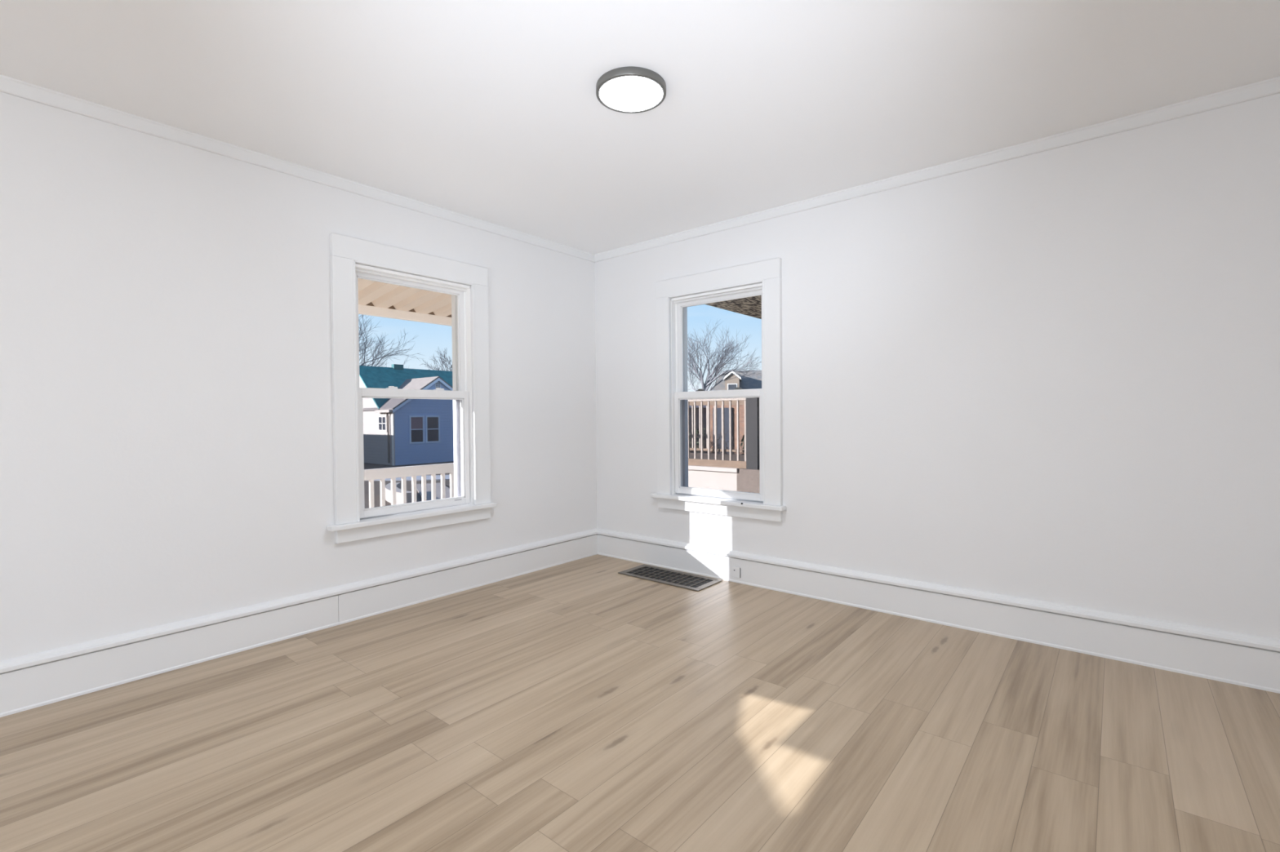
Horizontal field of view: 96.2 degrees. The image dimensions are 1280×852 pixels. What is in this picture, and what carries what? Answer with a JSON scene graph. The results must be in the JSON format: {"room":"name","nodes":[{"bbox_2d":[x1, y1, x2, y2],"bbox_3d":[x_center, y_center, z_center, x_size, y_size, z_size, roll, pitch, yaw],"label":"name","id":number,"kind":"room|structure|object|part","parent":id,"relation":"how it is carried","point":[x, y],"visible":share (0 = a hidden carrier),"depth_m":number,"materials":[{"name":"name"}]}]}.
{"room":"empty room","nodes":[
{"label":"empty room","id":0,"kind":"room"},
{"bbox_2d":[0,91,596,661],"bbox_3d":[-2.568,-0.123,2.513,0.175,2.600,6.975,0,1,40],"label":"wall","id":1,"kind":"structure","parent":0,"point":[166,420],"depth_m":2.83,"materials":[{"name":"white paint"}]},
{"bbox_2d":[0,74,595,262],"bbox_3d":[-2.558,-1.390,2.361,0.022,0.062,6.800,0,1,40],"label":"trim","id":2,"kind":"structure","parent":1,"relation":"attached to","point":[8,85],"depth_m":2.97,"materials":[{"name":"white paint"}]},
{"bbox_2d":[0,528,597,717],"bbox_3d":[-2.534,1.068,2.400,0.032,0.222,6.800,0,1,40],"label":"baseboard","id":3,"kind":"structure","parent":1,"relation":"attached to","point":[30,682],"depth_m":2.98,"materials":[{"name":"white paint"}]},
{"bbox_2d":[357,278,451,326],"bbox_3d":[-2.792,-0.504,3.744,1.744,1.714,5.505,0,1,40],"label":"porch roof","id":4,"kind":"object","parent":1,"relation":"attached to","point":[376,299],"visible":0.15,"depth_m":5.31,"materials":[{"name":"beige wood"}]},
{"bbox_2d":[327,232,497,543],"bbox_3d":[-1.508,-0.223,3.772,0.295,1.791,1.130,0,1,40],"label":"window","id":5,"kind":"structure","parent":1,"relation":"in","point":[351,259],"depth_m":3.67,"materials":[{"name":"white paint"}]},
{"bbox_3d":[-1.500,-0.568,3.767,0.030,0.760,0.779,0,1,40],"label":"sash","id":6,"kind":"part","parent":5,"relation":"part of","materials":[{"name":"white plastic"}]},
{"bbox_3d":[-1.543,0.570,3.830,0.175,0.042,0.825,0,1,40],"label":"sill","id":7,"kind":"part","parent":5,"relation":"part of","materials":[{"name":"white plastic"}]},
{"bbox_3d":[-1.464,0.156,3.754,0.034,0.788,0.779,0,1,40],"label":"sash","id":8,"kind":"part","parent":5,"relation":"part of","materials":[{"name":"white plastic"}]},
{"bbox_2d":[0,554,1279,851],"bbox_3d":[-0.777,1.189,0.942,4.600,0.001,6.800,0,1,40],"label":"floor","id":9,"kind":"structure","parent":0,"point":[580,705],"depth_m":2.10,"materials":[{"name":"brown wood"}]},
{"bbox_2d":[617,564,722,591],"bbox_3d":[0.214,1.120,4.265,0.736,0.008,0.316,0,1,40],"label":"floor vent","id":10,"kind":"object","parent":9,"relation":"in","point":[670,577],"visible":1,"depth_m":4.25,"materials":[{"name":"metal"}]},
{"bbox_2d":[0,0,1279,254],"bbox_3d":[-0.799,-1.486,0.897,4.950,0.150,7.150,0,1,40],"label":"ceiling","id":11,"kind":"structure","parent":0,"point":[491,111],"depth_m":2.39,"materials":[{"name":"white paint"}]},
{"bbox_2d":[595,66,666,113],"bbox_3d":[-0.038,-1.427,2.446,0.298,0.032,0.298,0,1,40],"label":"ceiling light","id":12,"kind":"object","parent":11,"relation":"in","point":[628,89],"visible":1,"depth_m":2.41,"materials":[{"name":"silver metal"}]},
{"bbox_2d":[600,75,662,111],"bbox_3d":[-0.038,-1.416,2.446,0.268,0.010,0.268,0,1,40],"label":"diffuser","id":13,"kind":"object","parent":12,"relation":"attached to","point":[617,93],"depth_m":2.43,"materials":[{"name":"white plastic"}]},
{"bbox_2d":[706,295,761,319],"bbox_3d":[3.347,0.022,7.338,3.640,3.650,4.650,0,1,40],"label":"porch roof","id":14,"kind":"structure","parent":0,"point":[749,306],"depth_m":7.22,"materials":[{"name":"brown"}]},
{"bbox_2d":[594,93,1279,639],"bbox_3d":[1.436,-0.174,3.596,4.600,2.600,0.160,0,1,40],"label":"wall","id":15,"kind":"structure","parent":0,"point":[1052,375],"depth_m":2.99,"materials":[{"name":"white paint"}]},
{"bbox_2d":[650,257,786,522],"bbox_3d":[0.596,-0.243,4.279,1.125,1.781,0.280,0,1,40],"label":"window","id":16,"kind":"structure","parent":15,"relation":"in","point":[673,296],"depth_m":4.22,"materials":[{"name":"white paint"}]},
{"bbox_3d":[0.580,0.131,4.250,0.774,0.788,0.034,0,1,40],"label":"sash","id":17,"kind":"part","parent":16,"relation":"part of","materials":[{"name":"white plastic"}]},
{"bbox_3d":[0.599,-0.589,4.268,0.774,0.750,0.030,0,1,40],"label":"sash","id":18,"kind":"part","parent":16,"relation":"part of","materials":[{"name":"white plastic"}]},
{"bbox_3d":[0.647,0.544,4.334,0.820,0.042,0.160,0,1,40],"label":"sill","id":19,"kind":"part","parent":16,"relation":"part of","materials":[{"name":"white plastic"}]},
{"bbox_2d":[732,566,740,578],"bbox_3d":[0.689,1.048,4.111,0.068,0.078,0.008,0,1,40],"label":"wall outlet","id":20,"kind":"object","parent":15,"relation":"attached to","point":[735,571],"visible":1,"depth_m":4.11,"materials":[{"name":"white paint"}]},
{"bbox_2d":[594,75,1279,262],"bbox_3d":[1.368,-1.442,3.505,4.600,0.062,0.022,0,1,40],"label":"trim","id":21,"kind":"structure","parent":15,"relation":"attached to","point":[1270,86],"depth_m":3.06,"materials":[{"name":"white paint"}]},
{"bbox_2d":[596,528,1279,693],"bbox_3d":[1.385,1.016,3.542,4.600,0.222,0.032,0,1,40],"label":"baseboard","id":22,"kind":"structure","parent":15,"relation":"attached to","point":[1250,661],"depth_m":3.09,"materials":[{"name":"white paint"}]},
{"label":"outside","id":23,"kind":"structure","parent":0,"visible":0},
{"bbox_2d":[364,461,453,508],"bbox_3d":[63.722,0.240,82.176,280.000,0.300,199.400,0,1,40],"label":"ground","id":24,"kind":"structure","parent":23,"point":[366,465],"depth_m":17.41,"materials":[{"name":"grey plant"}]},
{"bbox_2d":[358,314,424,368],"bbox_3d":[-19.379,-4.182,39.514,8.528,11.354,8.645,-1,1,-24],"label":"bare tree","id":25,"kind":"object","parent":24,"relation":"on","point":[366,338],"visible":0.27,"depth_m":38.53,"materials":[{"name":"grey plant"}]},
{"bbox_2d":[385,482,412,504],"bbox_3d":[-5.957,1.660,14.062,0.486,0.300,2.517,-1,1,-30],"label":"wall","id":26,"kind":"structure","parent":24,"relation":"on","point":[388,487],"depth_m":13.51,"materials":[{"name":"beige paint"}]},
{"bbox_2d":[359,364,453,466],"bbox_3d":[-9.834,-0.721,29.338,5.900,4.610,9.030,0,1,40],"label":"house","id":27,"kind":"structure","parent":24,"relation":"on","point":[397,431],"depth_m":25.50,"materials":[{"name":"blue"}]},
{"bbox_3d":[-11.130,-0.109,24.809,0.600,0.560,0.015,0,1,40],"label":"pane","id":28,"kind":"part","parent":27,"relation":"part of","materials":[{"name":"grey glass"}]},
{"bbox_3d":[-9.738,-0.127,25.033,0.015,0.515,0.550,0,1,40],"label":"pane","id":29,"kind":"part","parent":27,"relation":"part of","materials":[{"name":"grey glass"}]},
{"bbox_3d":[-9.733,0.430,25.042,0.015,0.530,0.550,0,1,40],"label":"pane","id":30,"kind":"part","parent":27,"relation":"part of","materials":[{"name":"grey glass"}]},
{"bbox_3d":[-9.254,-0.141,25.616,0.015,0.515,0.545,0,1,40],"label":"pane","id":31,"kind":"part","parent":27,"relation":"part of","materials":[{"name":"grey glass"}]},
{"bbox_3d":[-9.249,0.417,25.625,0.015,0.530,0.545,0,1,40],"label":"pane","id":32,"kind":"part","parent":27,"relation":"part of","materials":[{"name":"grey glass"}]},
{"bbox_2d":[435,382,440,388],"bbox_3d":[-9.091,-1.833,25.788,0.030,0.260,0.260,0,1,40],"label":"gable vent","id":33,"kind":"object","parent":27,"relation":"attached to","point":[437,384],"depth_m":25.78,"materials":[{"name":"grey"}]},
{"bbox_2d":[368,475,449,480],"bbox_3d":[-6.216,1.698,19.907,8.910,0.030,2.835,-1,1,-15],"label":"walkway","id":34,"kind":"structure","parent":24,"relation":"on","point":[428,477],"depth_m":18.71,"materials":[{"name":"concrete"}]},
{"bbox_2d":[416,482,449,500],"bbox_3d":[-5.595,1.765,15.565,0.906,0.030,3.755,-1,1,-27],"label":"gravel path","id":35,"kind":"structure","parent":24,"relation":"on","point":[419,487],"depth_m":15.47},
{"bbox_2d":[421,346,452,371],"bbox_3d":[-15.105,-2.562,46.123,3.093,7.834,4.908,0,1,40],"label":"bare tree","id":36,"kind":"object","parent":24,"relation":"on","point":[440,357],"visible":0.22,"depth_m":45.56,"materials":[{"name":"grey plant"}]},
{"bbox_2d":[688,405,707,453],"bbox_3d":[1.132,0.471,18.259,2.100,2.420,2.000,0,1,40],"label":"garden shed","id":37,"kind":"object","parent":24,"relation":"on","point":[690,406],"visible":0.02,"depth_m":17.64,"materials":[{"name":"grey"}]},
{"bbox_2d":[689,427,743,454],"bbox_3d":[1.061,0.869,13.519,2.918,1.798,1.949,0,1,26],"label":"shrub","id":38,"kind":"object","parent":24,"relation":"on","point":[704,428],"visible":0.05,"depth_m":13.47,"materials":[{"name":"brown plant"}]},
{"bbox_2d":[688,397,759,493],"bbox_3d":[1.689,0.672,9.050,7.972,2.320,1.960,0,1,40],"label":"porch","id":39,"kind":"object","parent":24,"relation":"on","point":[725,472],"visible":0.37,"depth_m":8.28,"materials":[{"name":"beige paint"}]},
{"bbox_3d":[2.101,-0.413,9.716,6.200,0.080,0.070,0,1,40],"label":"rail","id":40,"kind":"part","parent":39,"relation":"part of","materials":[{"name":"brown wood"}]},
{"bbox_3d":[2.108,0.437,9.730,6.200,0.040,0.070,0,1,40],"label":"rail","id":41,"kind":"part","parent":39,"relation":"part of","materials":[{"name":"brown wood"}]},
{"bbox_3d":[0.081,-0.393,9.217,3.730,0.040,0.060,0,1,40],"label":"rail","id":42,"kind":"part","parent":39,"relation":"part of","materials":[{"name":"beige paint"}]},
{"bbox_3d":[1.598,0.065,7.999,0.175,1.070,0.170,0,1,40],"label":"post","id":43,"kind":"part","parent":39,"relation":"part of","materials":[{"name":"grey wood"}]},
{"bbox_2d":[687,320,761,391],"bbox_3d":[5.480,-2.996,39.848,6.732,8.569,5.210,0,1,12],"label":"bare tree","id":44,"kind":"object","parent":24,"relation":"on","point":[708,383],"visible":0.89,"depth_m":39.50,"materials":[{"name":"grey plant"}]},
{"bbox_2d":[710,404,744,454],"bbox_3d":[6.046,0.426,15.566,7.600,2.520,3.560,0,1,40],"label":"brick house","id":45,"kind":"structure","parent":24,"relation":"on","point":[741,407],"depth_m":16.20,"materials":[{"name":"brown"}]},
{"bbox_2d":[711,435,744,454],"bbox_3d":[2.568,0.837,11.961,2.060,1.892,2.388,-1,1,-41],"label":"shrub","id":46,"kind":"object","parent":24,"relation":"on","point":[743,437],"visible":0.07,"depth_m":11.90,"materials":[{"name":"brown plant"}]},
{"bbox_2d":[711,370,761,391],"bbox_3d":[18.560,-3.870,83.577,15.923,8.611,13.470,0,1,11],"label":"house","id":47,"kind":"structure","parent":24,"relation":"on","point":[754,382],"depth_m":80.12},
{"bbox_3d":[12.549,-5.146,78.006,1.100,1.050,0.030,0,1,11],"label":"pane","id":48,"kind":"part","parent":47,"relation":"part of","materials":[{"name":"grey glass"}]},
{"bbox_3d":[12.500,-6.914,77.881,2.388,1.253,0.050,0,1,11],"label":"rake trim","id":49,"kind":"part","parent":47,"relation":"part of","materials":[{"name":"white paint"}]},
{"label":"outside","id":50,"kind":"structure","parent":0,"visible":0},
{"bbox_3d":[-92.471,2.839,3.957,139.700,0.300,120.600,0,1,40],"label":"yard","id":51,"kind":"structure","parent":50,"visible":0},
{"bbox_3d":[-3.065,1.655,3.453,1.775,0.620,6.120,0,1,40],"label":"floor","id":52,"kind":"structure","parent":51,"relation":"on","visible":0},
{"bbox_2d":[364,462,453,507],"bbox_3d":[-3.589,0.850,3.986,0.100,0.980,6.100,0,1,40],"label":"porch railing","id":53,"kind":"object","parent":52,"relation":"on","point":[382,474],"visible":0.12,"depth_m":5.57,"materials":[{"name":"beige paint"}]},
{"bbox_3d":[-3.626,0.481,3.943,0.065,0.096,6.000,0,1,40],"label":"rail","id":54,"kind":"part","parent":53,"relation":"part of","materials":[{"name":"beige paint"}]}
]}

